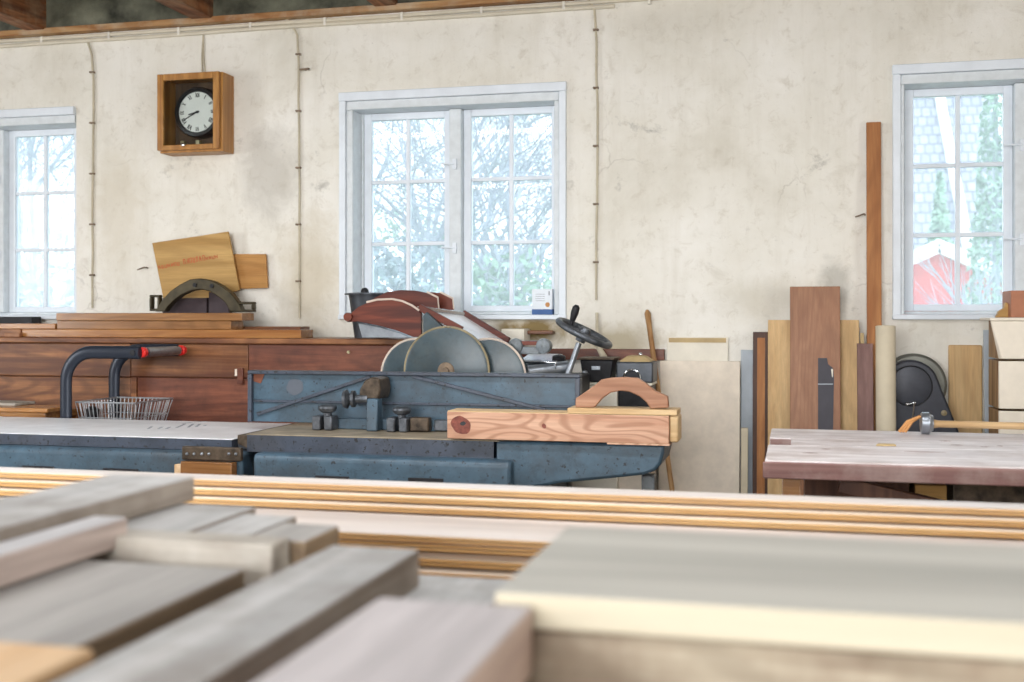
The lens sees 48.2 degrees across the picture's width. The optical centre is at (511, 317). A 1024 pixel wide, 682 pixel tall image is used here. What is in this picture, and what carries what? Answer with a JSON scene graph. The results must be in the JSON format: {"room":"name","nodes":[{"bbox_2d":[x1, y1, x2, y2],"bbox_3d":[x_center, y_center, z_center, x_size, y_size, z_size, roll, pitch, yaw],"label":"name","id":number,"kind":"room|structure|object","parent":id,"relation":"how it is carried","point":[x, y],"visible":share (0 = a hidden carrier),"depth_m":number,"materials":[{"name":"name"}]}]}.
{"room":"woodworking shop","nodes":[
{"label":"woodworking shop","id":0,"kind":"room"},
{"bbox_2d":[0,0,1023,493],"bbox_3d":[-0.126,-0.330,6.592,12.000,3.360,0.340,0,0,14],"label":"wall","id":1,"kind":"structure","parent":0,"point":[732,158],"depth_m":6.25,"materials":[{"name":"paint"}]},
{"bbox_2d":[0,0,45,30],"bbox_3d":[-4.194,-1.867,1.914,0.130,0.195,10.670,0,0,14],"label":"ceiling beam","id":2,"kind":"structure","parent":1,"relation":"attached to","point":[26,15],"depth_m":6.87,"materials":[{"name":"brown wood"}]},
{"bbox_2d":[0,106,75,318],"bbox_3d":[-3.267,-0.646,7.302,1.255,1.308,0.285,0,0,14],"label":"window","id":3,"kind":"structure","parent":1,"relation":"in","point":[46,122],"depth_m":7.30,"materials":[{"name":"paint"}]},
{"bbox_2d":[84,38,94,307],"bbox_3d":[-2.595,-0.899,7.013,0.086,1.675,0.023,0,0,14],"label":"conduit","id":4,"kind":"object","parent":1,"relation":"attached to","point":[92,72],"visible":1,"depth_m":7.00,"materials":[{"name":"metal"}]},
{"bbox_2d":[155,0,212,18],"bbox_3d":[-3.097,-1.867,1.644,0.130,0.195,10.670,0,0,14],"label":"ceiling beam","id":5,"kind":"structure","parent":1,"relation":"attached to","point":[193,9],"depth_m":6.60,"materials":[{"name":"brown wood"}]},
{"bbox_2d":[157,71,233,156],"bbox_3d":[-1.870,-1.202,6.746,0.411,0.462,0.191,0,0,14],"label":"wall clock","id":6,"kind":"object","parent":1,"relation":"attached to","point":[195,111],"visible":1,"depth_m":6.75,"materials":[{"name":"brown wood"}]},
{"bbox_2d":[152,232,239,297],"bbox_3d":[-1.873,-0.272,6.782,0.571,0.472,0.016,0,0,14],"label":"plywood sheet","id":7,"kind":"object","parent":1,"relation":"attached to","point":[211,257],"visible":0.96,"depth_m":6.77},
{"bbox_2d":[0,0,437,30],"bbox_3d":[-0.173,-1.871,6.402,11.360,0.179,0.049,0,0,14],"label":"ceiling","id":8,"kind":"structure","parent":1,"relation":"attached to","point":[59,13],"depth_m":6.88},
{"bbox_2d":[233,254,268,288],"bbox_3d":[-1.540,-0.274,6.737,0.228,0.207,0.016,0,0,14],"label":"plywood offcut","id":9,"kind":"object","parent":1,"relation":"attached to","point":[252,272],"visible":1,"depth_m":6.73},
{"bbox_2d":[0,0,576,38],"bbox_3d":[-0.175,-1.762,6.392,11.360,0.035,0.069,0,0,14],"label":"ceiling beam","id":10,"kind":"structure","parent":1,"relation":"attached to","point":[440,4],"depth_m":6.67,"materials":[{"name":"brown wood"}]},
{"bbox_2d":[285,19,300,317],"bbox_3d":[-1.297,-0.889,6.692,0.134,1.779,0.023,0,0,14],"label":"conduit","id":11,"kind":"object","parent":1,"relation":"attached to","point":[298,54],"visible":1,"depth_m":6.67,"materials":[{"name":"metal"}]},
{"bbox_2d":[0,4,614,47],"bbox_3d":[-2.525,-1.700,6.994,6.350,0.030,0.028,0,0,14],"label":"cable","id":12,"kind":"object","parent":1,"relation":"attached to","point":[604,6],"visible":1,"depth_m":6.64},
{"bbox_2d":[0,0,650,42],"bbox_3d":[-0.170,-1.718,6.413,11.200,0.047,0.026,0,0,14],"label":"cable","id":13,"kind":"object","parent":1,"relation":"attached to","point":[563,4],"visible":1,"depth_m":6.63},
{"bbox_2d":[338,81,566,318],"bbox_3d":[-0.323,-0.646,6.566,1.338,1.308,0.265,0,0,14],"label":"window","id":14,"kind":"structure","parent":1,"relation":"in","point":[458,106],"depth_m":6.56,"materials":[{"name":"paint"}]},
{"bbox_2d":[532,289,553,314],"bbox_3d":[0.171,-0.089,6.333,0.114,0.141,0.052,0,0,14],"label":"carton","id":15,"kind":"object","parent":14,"relation":"on","point":[542,299],"visible":1,"depth_m":6.31,"materials":[{"name":"cardboard"}]},
{"bbox_2d":[501,329,529,340],"bbox_3d":[0.021,0.095,6.300,0.128,0.070,0.154,0,0,14],"label":"box","id":16,"kind":"object","parent":1,"relation":"attached to","point":[521,334],"visible":0.66,"depth_m":6.23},
{"bbox_2d":[521,348,664,360],"bbox_3d":[0.203,0.198,6.311,1.273,0.060,0.043,0,0,14],"label":"wall rail","id":17,"kind":"object","parent":1,"relation":"attached to","point":[622,353],"visible":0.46,"depth_m":6.21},
{"bbox_2d":[587,0,598,299],"bbox_3d":[0.408,-0.955,6.272,0.135,1.714,0.023,0,0,14],"label":"conduit","id":18,"kind":"object","parent":1,"relation":"attached to","point":[595,28],"visible":1,"depth_m":6.25,"materials":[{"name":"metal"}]},
{"bbox_2d":[892,58,1023,319],"bbox_3d":[2.623,-0.646,5.839,1.321,1.308,0.265,0,0,14],"label":"window","id":19,"kind":"structure","parent":1,"relation":"in","point":[1004,77],"depth_m":5.89,"materials":[{"name":"paint"}]},
{"bbox_3d":[-1.435,1.450,1.281,12.000,0.200,11.400,0,0,14],"label":"floor","id":20,"kind":"structure","parent":0,"visible":0},
{"bbox_2d":[0,408,79,417],"bbox_3d":[-3.032,0.921,6.258,1.317,0.857,0.300,0,0,14],"label":"stand","id":21,"kind":"object","parent":20,"relation":"on","point":[74,410],"visible":0.17,"depth_m":6.00,"materials":[{"name":"brown wood"}]},
{"bbox_2d":[0,405,59,412],"bbox_3d":[-3.011,0.481,6.196,1.287,0.022,0.210,0,0,14],"label":"board","id":22,"kind":"object","parent":21,"relation":"on","point":[21,408],"visible":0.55,"depth_m":6.00,"materials":[{"name":"orange wood"}]},
{"bbox_2d":[60,344,186,420],"bbox_3d":[-1.910,0.746,6.016,0.753,1.208,0.472,0,0,14],"label":"trolley","id":23,"kind":"object","parent":20,"relation":"on","point":[120,355],"visible":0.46,"depth_m":5.88,"materials":[{"name":"grey metal"}]},
{"bbox_2d":[75,397,172,420],"bbox_3d":[-2.044,0.514,6.050,0.349,0.167,0.378,0,0,14],"label":"wire basket","id":24,"kind":"object","parent":23,"relation":"on","point":[117,412],"depth_m":6.05,"materials":[{"name":"metal"}]},
{"bbox_2d":[0,337,408,423],"bbox_3d":[-2.607,0.730,6.745,4.330,1.240,0.490,0,0,14],"label":"storage bench","id":25,"kind":"object","parent":20,"relation":"on","point":[209,383],"visible":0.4,"depth_m":6.33,"materials":[{"name":"brown wood"}]},
{"bbox_2d":[0,329,21,336],"bbox_3d":[-3.674,0.087,6.900,1.762,0.046,0.160,0,0,14],"label":"board","id":26,"kind":"object","parent":25,"relation":"on","point":[2,331],"visible":0.45,"depth_m":6.63,"materials":[{"name":"brown wood"}]},
{"bbox_2d":[0,323,56,328],"bbox_3d":[-3.568,0.047,6.884,1.976,0.030,0.140,0,0,14],"label":"board","id":27,"kind":"object","parent":26,"relation":"on","point":[2,325],"visible":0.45,"depth_m":6.63,"materials":[{"name":"orange wood"}]},
{"bbox_2d":[0,317,40,322],"bbox_3d":[-3.633,0.051,7.152,1.522,0.118,0.090,0,0,14],"label":"board","id":28,"kind":"object","parent":25,"relation":"on","point":[2,319],"visible":0.45,"depth_m":6.96,"materials":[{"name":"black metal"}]},
{"bbox_2d":[22,329,312,337],"bbox_3d":[-1.966,0.087,6.479,1.738,0.046,0.160,0,0,14],"label":"board","id":29,"kind":"object","parent":25,"relation":"on","point":[142,333],"visible":0.96,"depth_m":6.38,"materials":[{"name":"orange wood"}]},
{"bbox_2d":[57,321,243,329],"bbox_3d":[-2.060,0.039,6.507,1.094,0.048,0.150,0,0,14],"label":"board","id":30,"kind":"object","parent":29,"relation":"on","point":[222,325],"visible":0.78,"depth_m":6.42,"materials":[{"name":"brown wood"}]},
{"bbox_2d":[56,313,253,320],"bbox_3d":[-2.026,-0.007,6.481,1.163,0.042,0.145,0,0,14],"label":"board","id":31,"kind":"object","parent":30,"relation":"on","point":[59,316],"visible":1,"depth_m":6.40,"materials":[{"name":"brown wood"}]},
{"bbox_2d":[163,298,208,312],"bbox_3d":[-1.920,-0.004,6.753,0.287,0.228,0.045,0,0,14],"label":"storage box","id":32,"kind":"object","parent":25,"relation":"on","point":[184,305],"visible":0.34,"depth_m":6.72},
{"bbox_2d":[209,292,231,312],"bbox_3d":[-1.706,-0.021,6.701,0.128,0.262,0.045,0,0,14],"label":"storage box","id":33,"kind":"object","parent":25,"relation":"on","point":[216,304],"visible":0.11,"depth_m":6.68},
{"bbox_2d":[344,288,385,337],"bbox_3d":[-0.769,-0.028,6.287,0.300,0.274,0.300,0,0,14],"label":"metal bin","id":34,"kind":"object","parent":25,"relation":"on","point":[356,299],"visible":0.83,"depth_m":6.19,"materials":[{"name":"metal"}]},
{"bbox_3d":[-1.843,0.044,6.624,0.514,0.132,0.140,0,0,14],"label":"wood block","id":35,"kind":"object","parent":25,"relation":"on","visible":0},
{"bbox_2d":[149,278,255,311],"bbox_3d":[-1.780,-0.131,6.581,0.660,0.193,0.062,0,0,14],"label":"arched frame","id":36,"kind":"object","parent":35,"relation":"on","point":[230,298],"visible":1,"depth_m":6.56,"materials":[{"name":"brown metal"}]},
{"bbox_2d":[0,370,681,489],"bbox_3d":[-1.316,0.794,5.177,4.069,1.112,0.828,0,0,14],"label":"surface planer","id":37,"kind":"object","parent":20,"relation":"on","point":[353,425],"visible":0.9,"depth_m":4.89,"materials":[{"name":"metal"}]},
{"bbox_2d":[447,377,680,445],"bbox_3d":[0.203,0.357,4.512,0.913,0.257,0.152,0,0,14],"label":"block","id":38,"kind":"object","parent":37,"relation":"on","point":[658,424],"visible":1,"depth_m":4.43,"materials":[{"name":"brown wood"}]},
{"bbox_2d":[343,290,611,486],"bbox_3d":[-0.152,0.603,5.734,1.370,1.494,0.638,0,0,14],"label":"saw","id":39,"kind":"object","parent":20,"relation":"on","point":[450,341],"visible":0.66,"depth_m":5.57,"materials":[{"name":"grey paint"}]},
{"bbox_2d":[358,323,417,337],"bbox_3d":[-0.614,0.064,5.883,0.286,0.076,0.230,0,0,14],"label":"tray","id":40,"kind":"object","parent":39,"relation":"on","point":[367,330],"depth_m":5.78,"materials":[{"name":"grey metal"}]},
{"bbox_2d":[571,381,656,489],"bbox_3d":[0.527,0.840,5.931,0.421,1.020,0.230,0,0,14],"label":"base cabinet","id":41,"kind":"object","parent":20,"relation":"on","point":[619,398],"visible":0.17,"depth_m":5.84,"materials":[{"name":"black metal"}]},
{"bbox_2d":[578,356,619,381],"bbox_3d":[0.455,0.267,5.965,0.187,0.126,0.200,0,0,14],"label":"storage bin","id":42,"kind":"object","parent":41,"relation":"on","point":[599,368],"visible":0.86,"depth_m":5.88,"materials":[{"name":"black plastic"}]},
{"bbox_2d":[616,353,656,382],"bbox_3d":[0.645,0.265,5.912,0.189,0.176,0.210,0,0,14],"label":"motor starter","id":43,"kind":"object","parent":41,"relation":"on","point":[643,367],"visible":0.77,"depth_m":5.82,"materials":[{"name":"metal"}]},
{"bbox_2d":[644,309,674,490],"bbox_3d":[0.797,0.648,5.928,0.034,1.388,0.532,0,0,-16],"label":"wooden stick","id":44,"kind":"object","parent":20,"relation":"on","point":[647,313],"visible":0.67,"depth_m":6.07,"materials":[{"name":"brown wood"}]},
{"bbox_2d":[667,337,727,360],"bbox_3d":[0.989,0.726,6.110,0.323,1.249,0.038,0,0,14],"label":"sheet","id":45,"kind":"object","parent":20,"relation":"on","point":[678,348],"visible":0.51,"depth_m":6.11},
{"bbox_2d":[658,361,739,492],"bbox_3d":[0.981,0.789,6.011,0.419,1.122,0.138,0,0,14],"label":"plywood sheet","id":46,"kind":"object","parent":20,"relation":"on","point":[706,457],"visible":0.56,"depth_m":6.02,"materials":[{"name":"wood"}]},
{"bbox_2d":[741,428,747,493],"bbox_3d":[1.201,0.962,5.925,0.036,0.777,0.120,0,0,14],"label":"panel","id":47,"kind":"object","parent":20,"relation":"on","point":[744,431],"visible":0.45,"depth_m":5.94,"materials":[{"name":"wood"}]},
{"bbox_2d":[741,350,752,493],"bbox_3d":[1.233,0.759,6.014,0.062,1.181,0.108,0,0,14],"label":"panel","id":48,"kind":"object","parent":20,"relation":"on","point":[746,355],"visible":0.48,"depth_m":6.03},
{"bbox_2d":[752,332,767,493],"bbox_3d":[1.286,0.712,5.932,0.077,1.277,0.165,0,0,14],"label":"framed board","id":49,"kind":"object","parent":20,"relation":"on","point":[760,339],"visible":0.52,"depth_m":5.94,"materials":[{"name":"orange wood"}]},
{"bbox_2d":[768,320,789,494],"bbox_3d":[1.378,0.680,5.871,0.131,1.340,0.180,0,0,14],"label":"leaning board","id":50,"kind":"object","parent":20,"relation":"on","point":[778,330],"visible":0.34,"depth_m":5.91,"materials":[{"name":"brown wood"}]},
{"bbox_2d":[790,286,840,495],"bbox_3d":[1.531,0.594,5.784,0.248,1.511,0.214,0,0,14],"label":"leaning board","id":51,"kind":"object","parent":20,"relation":"on","point":[815,394],"visible":0.59,"depth_m":5.82,"materials":[{"name":"wood"}]},
{"bbox_2d":[840,320,858,429],"bbox_3d":[1.707,0.680,5.790,0.098,1.340,0.180,0,0,14],"label":"leaning board","id":52,"kind":"object","parent":20,"relation":"on","point":[849,329],"visible":0.34,"depth_m":5.83,"materials":[{"name":"brown wood"}]},
{"bbox_2d":[857,343,873,430],"bbox_3d":[1.773,0.740,5.737,0.078,1.221,0.170,0,0,14],"label":"leaning board","id":53,"kind":"object","parent":20,"relation":"on","point":[865,410],"visible":0.44,"depth_m":5.77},
{"bbox_2d":[866,122,881,430],"bbox_3d":[1.850,0.171,5.846,0.071,2.357,0.138,0,0,14],"label":"wooden post","id":54,"kind":"object","parent":20,"relation":"on","point":[873,129],"visible":0.48,"depth_m":5.86,"materials":[{"name":"orange wood"}]},
{"bbox_2d":[875,325,895,430],"bbox_3d":[1.813,0.691,5.547,0.094,1.312,0.174,0,0,14],"label":"cardboard tube","id":55,"kind":"object","parent":20,"relation":"on","point":[885,335],"visible":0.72,"depth_m":5.53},
{"bbox_2d":[763,428,1023,500],"bbox_3d":[2.045,0.890,3.673,2.396,0.921,1.040,0,0,14],"label":"table","id":56,"kind":"object","parent":20,"relation":"on","point":[852,458],"visible":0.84,"depth_m":3.50,"materials":[{"name":"brown wood"}]},
{"bbox_2d":[804,480,908,497],"bbox_3d":[1.209,0.710,4.053,0.340,0.380,0.350,0,0,14],"label":"storage box","id":57,"kind":"object","parent":56,"relation":"on","point":[825,488],"visible":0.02,"depth_m":3.91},
{"bbox_2d":[909,483,946,500],"bbox_3d":[1.442,0.730,3.996,0.100,0.340,0.350,0,0,14],"label":"storage box","id":58,"kind":"object","parent":56,"relation":"on","point":[939,491],"visible":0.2,"depth_m":3.83,"materials":[{"name":"beige wood"}]},
{"bbox_2d":[898,412,1023,433],"bbox_3d":[2.074,0.388,4.093,1.324,0.082,0.082,0,0,14],"label":"hammer","id":59,"kind":"object","parent":56,"relation":"on","point":[927,423],"visible":1,"depth_m":4.19,"materials":[{"name":"wood"}]},
{"bbox_2d":[945,484,1023,503],"bbox_3d":[2.141,0.700,3.824,1.300,0.400,0.350,0,0,14],"label":"storage box","id":60,"kind":"object","parent":56,"relation":"on","point":[964,493],"visible":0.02,"depth_m":3.79,"materials":[{"name":"brown metal"}]},
{"bbox_2d":[896,353,958,432],"bbox_3d":[2.050,0.765,5.727,0.383,1.170,0.188,0,0,14],"label":"machine","id":61,"kind":"object","parent":20,"relation":"on","point":[921,382],"visible":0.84,"depth_m":5.66,"materials":[{"name":"black metal"}]},
{"bbox_2d":[948,345,981,432],"bbox_3d":[2.293,0.743,5.792,0.161,1.214,0.031,0,0,14],"label":"leaning board","id":62,"kind":"object","parent":20,"relation":"on","point":[964,361],"visible":0.44,"depth_m":5.79,"materials":[{"name":"brown wood"}]},
{"bbox_2d":[983,330,994,432],"bbox_3d":[2.393,0.705,5.722,0.054,1.290,0.120,0,0,14],"label":"sheet","id":63,"kind":"object","parent":20,"relation":"on","point":[985,332],"visible":0.22,"depth_m":5.75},
{"bbox_3d":[-0.097,0.950,1.697,4.200,0.800,2.150,0,0,14],"label":"table","id":64,"kind":"object","parent":20,"relation":"on","visible":0},
{"bbox_2d":[419,566,518,579],"bbox_3d":[0.122,0.538,2.478,3.750,0.024,0.330,0,0,14],"label":"board","id":65,"kind":"object","parent":64,"relation":"on","point":[423,570],"visible":0.02,"depth_m":2.37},
{"bbox_2d":[419,551,533,570],"bbox_3d":[0.139,0.514,2.484,3.680,0.023,0.310,0,0,14],"label":"board","id":66,"kind":"object","parent":65,"relation":"on","point":[433,559],"visible":0.02,"depth_m":2.39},
{"bbox_2d":[339,539,542,556],"bbox_3d":[0.114,0.490,2.508,3.820,0.023,0.275,0,0,14],"label":"board","id":67,"kind":"object","parent":66,"relation":"on","point":[426,547],"visible":0.02,"depth_m":2.43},
{"bbox_2d":[0,495,1023,548],"bbox_3d":[0.125,0.468,2.493,3.750,0.020,0.300,0,0,14],"label":"board","id":68,"kind":"object","parent":67,"relation":"on","point":[361,525],"visible":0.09,"depth_m":2.48,"materials":[{"name":"wood"}]},
{"bbox_2d":[0,486,1023,538],"bbox_3d":[0.110,0.448,2.638,3.870,0.020,0.115,0,0,14],"label":"board","id":69,"kind":"object","parent":68,"relation":"on","point":[515,512],"visible":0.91,"depth_m":2.56,"materials":[{"name":"wood"}]},
{"bbox_2d":[0,477,1023,527],"bbox_3d":[0.112,0.428,2.648,3.910,0.020,0.095,0,0,14],"label":"board","id":70,"kind":"object","parent":69,"relation":"on","point":[594,505],"visible":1,"depth_m":2.59,"materials":[{"name":"wood"}]},
{"bbox_2d":[0,467,1023,516],"bbox_3d":[0.114,0.408,2.657,3.950,0.020,0.075,0,0,14],"label":"board","id":71,"kind":"object","parent":70,"relation":"on","point":[625,495],"visible":1,"depth_m":2.63,"materials":[{"name":"wood"}]},
{"bbox_3d":[0.799,0.483,1.008,1.530,0.134,0.260,0,0,14],"label":"timber beam","id":72,"kind":"structure","parent":64,"relation":"on","visible":0},
{"bbox_2d":[527,629,1023,681],"bbox_3d":[0.792,0.349,0.948,1.576,0.132,0.180,0,0,14],"label":"wooden board","id":73,"kind":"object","parent":72,"relation":"on","point":[557,656],"depth_m":1.00,"materials":[{"name":"wood"}]},
{"bbox_2d":[496,527,1023,661],"bbox_3d":[0.809,0.267,1.018,1.616,0.033,0.340,0,0,14],"label":"plank","id":74,"kind":"object","parent":73,"relation":"on","point":[917,598],"visible":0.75,"depth_m":1.05,"materials":[{"name":"wood"}]},
{"bbox_3d":[-0.544,0.472,0.907,0.950,0.156,0.100,0,0,14],"label":"plank","id":75,"kind":"object","parent":64,"relation":"on","visible":0},
{"bbox_2d":[402,575,508,604],"bbox_3d":[-0.175,0.376,1.140,0.145,0.034,0.930,0,0,14],"label":"plank","id":76,"kind":"object","parent":75,"relation":"on","point":[431,587],"visible":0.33,"depth_m":1.52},
{"bbox_3d":[-0.606,0.377,1.231,0.715,0.033,0.900,0,0,14],"label":"plank","id":77,"kind":"object","parent":75,"relation":"on","visible":0},
{"bbox_2d":[0,560,243,662],"bbox_3d":[-0.703,0.322,1.113,0.602,0.033,0.725,0,0,14],"label":"plank","id":78,"kind":"object","parent":77,"relation":"on","point":[105,608],"visible":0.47,"depth_m":1.24,"materials":[{"name":"wood"}]},
{"bbox_2d":[0,642,92,681],"bbox_3d":[-0.469,0.294,0.781,0.115,0.020,0.452,0,0,14],"label":"plank","id":79,"kind":"object","parent":78,"relation":"on","point":[19,662],"visible":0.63,"depth_m":0.95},
{"bbox_2d":[0,516,126,587],"bbox_3d":[-0.640,0.284,1.115,0.052,0.038,0.860,0,0,14],"label":"plank","id":80,"kind":"object","parent":78,"relation":"on","point":[25,557],"visible":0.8,"depth_m":1.39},
{"bbox_2d":[85,529,288,586],"bbox_3d":[-0.578,0.314,1.541,0.580,0.056,0.055,0,0,14],"label":"plank","id":81,"kind":"object","parent":77,"relation":"on","point":[260,558],"visible":0.44,"depth_m":1.48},
{"bbox_3d":[-0.493,0.349,1.594,0.720,0.021,0.060,0,0,14],"label":"plank","id":82,"kind":"object","parent":77,"relation":"on","visible":0},
{"bbox_2d":[0,496,255,531],"bbox_3d":[-0.631,0.314,1.700,0.440,0.049,0.220,0,0,14],"label":"plank","id":83,"kind":"object","parent":82,"relation":"on","point":[181,517],"visible":0.24,"depth_m":1.66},
{"bbox_2d":[0,474,193,541],"bbox_3d":[-0.713,0.269,1.250,0.147,0.038,1.185,0,0,14],"label":"plank","id":84,"kind":"object","parent":83,"relation":"on","point":[129,496],"visible":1,"depth_m":1.61,"materials":[{"name":"wood"}]},
{"bbox_2d":[195,514,295,534],"bbox_3d":[-0.379,0.315,1.615,0.085,0.046,0.175,0,0,14],"label":"plank","id":85,"kind":"object","parent":82,"relation":"on","point":[247,524],"visible":0.26,"depth_m":1.62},
{"bbox_2d":[255,523,338,566],"bbox_3d":[-0.299,0.315,1.567,0.087,0.046,0.120,0,0,14],"label":"plank","id":86,"kind":"object","parent":82,"relation":"on","point":[305,540],"visible":0.41,"depth_m":1.55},
{"bbox_3d":[-0.694,0.349,0.861,0.640,0.021,0.100,0,0,14],"label":"plank","id":87,"kind":"object","parent":77,"relation":"on","visible":0},
{"bbox_2d":[56,545,418,681],"bbox_3d":[-0.277,0.314,1.030,0.119,0.048,0.868,0,0,14],"label":"plank","id":88,"kind":"object","parent":87,"relation":"on","point":[244,636],"visible":1,"depth_m":1.11,"materials":[{"name":"wood"}]},
{"bbox_3d":[-0.124,0.376,0.818,0.092,0.034,0.430,0,0,14],"label":"plank","id":89,"kind":"object","parent":75,"relation":"on","visible":0},
{"bbox_3d":[-0.123,0.341,0.777,0.130,0.037,0.450,0,0,14],"label":"plank","id":90,"kind":"object","parent":89,"relation":"on","visible":0},
{"bbox_2d":[256,598,531,681],"bbox_3d":[-0.125,0.290,0.754,0.147,0.063,0.605,0,0,14],"label":"plank","id":91,"kind":"object","parent":90,"relation":"on","point":[390,639],"visible":1,"depth_m":0.92,"materials":[{"name":"wood"}]},
{"bbox_3d":[2.599,1.263,5.287,0.703,0.174,0.270,0,0,14],"label":"drawer box","id":92,"kind":"object","parent":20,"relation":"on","visible":0},
{"bbox_3d":[2.599,1.045,5.287,0.703,0.240,0.270,0,0,14],"label":"drawer box","id":93,"kind":"object","parent":92,"relation":"on","visible":0},
{"bbox_3d":[2.600,0.795,5.286,0.700,0.240,0.270,0,0,14],"label":"drawer box","id":94,"kind":"object","parent":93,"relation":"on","visible":0},
{"bbox_2d":[989,407,1023,433],"bbox_3d":[2.599,0.545,5.287,0.703,0.240,0.270,0,0,14],"label":"drawer box","id":95,"kind":"object","parent":94,"relation":"on","point":[995,414],"visible":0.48,"depth_m":5.23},
{"bbox_2d":[989,359,1023,408],"bbox_3d":[2.599,0.306,5.287,0.703,0.218,0.270,0,0,14],"label":"drawer box","id":96,"kind":"object","parent":95,"relation":"on","point":[1006,376],"visible":1,"depth_m":5.23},
{"bbox_2d":[989,321,1023,358],"bbox_3d":[2.584,0.100,5.290,0.734,0.174,0.270,0,0,14],"label":"drawer box","id":97,"kind":"object","parent":96,"relation":"on","point":[1006,338],"visible":0.89,"depth_m":5.23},
{"bbox_2d":[980,302,1023,320],"bbox_3d":[2.607,-0.030,5.290,0.790,0.085,0.300,0,0,14],"label":"board","id":98,"kind":"object","parent":97,"relation":"on","point":[981,319],"depth_m":5.34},
{"bbox_2d":[1002,290,1023,317],"bbox_3d":[2.471,-0.064,5.349,0.300,0.124,0.230,0,0,14],"label":"box","id":99,"kind":"object","parent":98,"relation":"on","point":[1015,299],"visible":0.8,"depth_m":5.27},
{"label":"outside","id":100,"kind":"structure","parent":0,"visible":0},
{"bbox_3d":[9.167,1.750,37.187,80.000,0.200,63.400,0,0,14],"label":"lawn","id":101,"kind":"structure","parent":100,"visible":0},
{"bbox_2d":[0,257,73,312],"bbox_3d":[-4.307,0.566,10.514,2.483,2.282,1.947,0,0,14],"label":"leafy bush","id":102,"kind":"object","parent":101,"relation":"on","point":[38,282],"visible":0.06,"depth_m":10.47,"materials":[{"name":"blue plant"}]},
{"bbox_2d":[7,212,73,312],"bbox_3d":[-7.714,-0.066,18.381,4.774,3.443,3.899,0,0,14],"label":"leafy bush","id":103,"kind":"object","parent":101,"relation":"on","point":[61,218],"visible":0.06,"depth_m":18.12,"materials":[{"name":"blue plant"}]},
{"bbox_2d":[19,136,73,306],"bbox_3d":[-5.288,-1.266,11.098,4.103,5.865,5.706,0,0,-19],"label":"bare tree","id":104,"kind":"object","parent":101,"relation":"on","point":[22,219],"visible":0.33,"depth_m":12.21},
{"bbox_2d":[19,136,73,312],"bbox_3d":[-4.537,-1.323,11.979,4.017,5.981,5.113,0,0,-15],"label":"bare tree","id":105,"kind":"object","parent":101,"relation":"on","point":[32,140],"visible":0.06,"depth_m":11.95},
{"bbox_2d":[19,114,551,294],"bbox_3d":[-0.810,-0.938,9.681,6.810,5.212,4.774,0,0,-16],"label":"bare tree","id":106,"kind":"object","parent":101,"relation":"on","point":[496,163],"visible":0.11,"depth_m":9.54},
{"bbox_2d":[374,235,487,305],"bbox_3d":[-0.896,0.493,9.093,1.831,2.341,1.505,0,0,14],"label":"leafy bush","id":107,"kind":"object","parent":101,"relation":"on","point":[378,286],"visible":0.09,"depth_m":8.96,"materials":[{"name":"blue plant"}]},
{"bbox_2d":[374,187,505,302],"bbox_3d":[-1.429,-0.053,15.293,3.435,3.424,2.770,0,0,14],"label":"leafy bush","id":108,"kind":"object","parent":101,"relation":"on","point":[391,224],"visible":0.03,"depth_m":14.97,"materials":[{"name":"green plant"}]},
{"bbox_2d":[374,114,551,301],"bbox_3d":[-0.419,-0.387,10.854,3.128,4.107,3.788,0,0,-38],"label":"bare tree","id":109,"kind":"object","parent":101,"relation":"on","point":[504,196],"visible":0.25,"depth_m":10.40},
{"bbox_2d":[374,116,551,305],"bbox_3d":[-0.055,-0.538,10.722,4.001,4.408,4.655,0,0,40],"label":"bare tree","id":110,"kind":"object","parent":101,"relation":"on","point":[482,248],"visible":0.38,"depth_m":10.24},
{"bbox_2d":[374,115,551,305],"bbox_3d":[-1.175,-1.082,12.097,6.435,5.495,3.522,0,0,-35],"label":"bare tree","id":111,"kind":"object","parent":101,"relation":"on","point":[502,237],"visible":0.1,"depth_m":12.82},
{"bbox_2d":[374,114,551,290],"bbox_3d":[-0.008,-1.336,12.936,4.876,6.006,5.300,0,0,35],"label":"bare tree","id":112,"kind":"object","parent":101,"relation":"on","point":[433,233],"visible":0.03,"depth_m":12.86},
{"bbox_2d":[420,222,551,304],"bbox_3d":[0.036,0.072,17.999,3.578,3.167,2.855,0,0,14],"label":"leafy bush","id":113,"kind":"object","parent":101,"relation":"on","point":[546,235],"visible":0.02,"depth_m":17.88,"materials":[{"name":"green plant"}]},
{"bbox_2d":[473,245,551,305],"bbox_3d":[0.056,0.547,9.055,1.814,2.252,1.512,0,0,14],"label":"leafy bush","id":114,"kind":"object","parent":101,"relation":"on","point":[477,271],"visible":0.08,"depth_m":8.96,"materials":[{"name":"green plant"}]},
{"bbox_2d":[925,170,954,244],"bbox_3d":[9.356,-0.796,24.965,1.715,4.902,1.616,0,0,14],"label":"conifer","id":115,"kind":"object","parent":101,"relation":"on","point":[940,213],"visible":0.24,"depth_m":24.91,"materials":[{"name":"green plant"}]},
{"bbox_2d":[913,95,1001,264],"bbox_3d":[9.649,-3.350,29.456,5.197,10.000,6.180,0,0,14],"label":"house","id":116,"kind":"structure","parent":101,"relation":"on","point":[933,118],"depth_m":28.12,"materials":[{"name":"grey tile"}]},
{"bbox_2d":[913,239,1001,304],"bbox_3d":[7.147,0.208,19.862,3.021,2.883,4.410,0,0,14],"label":"barn","id":117,"kind":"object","parent":101,"relation":"on","point":[921,276],"visible":0.11,"depth_m":17.89,"materials":[{"name":"paint"}]},
{"bbox_2d":[913,230,1001,303],"bbox_3d":[4.231,0.416,10.674,1.201,2.493,1.072,0,0,39],"label":"bare tree","id":118,"kind":"object","parent":101,"relation":"on","point":[989,280],"visible":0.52,"depth_m":10.62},
{"bbox_2d":[960,95,1001,303],"bbox_3d":[5.927,-1.678,13.989,1.005,6.666,1.032,0,0,-14],"label":"conifer","id":119,"kind":"object","parent":101,"relation":"on","point":[993,155],"visible":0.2,"depth_m":13.96,"materials":[{"name":"green plant"}]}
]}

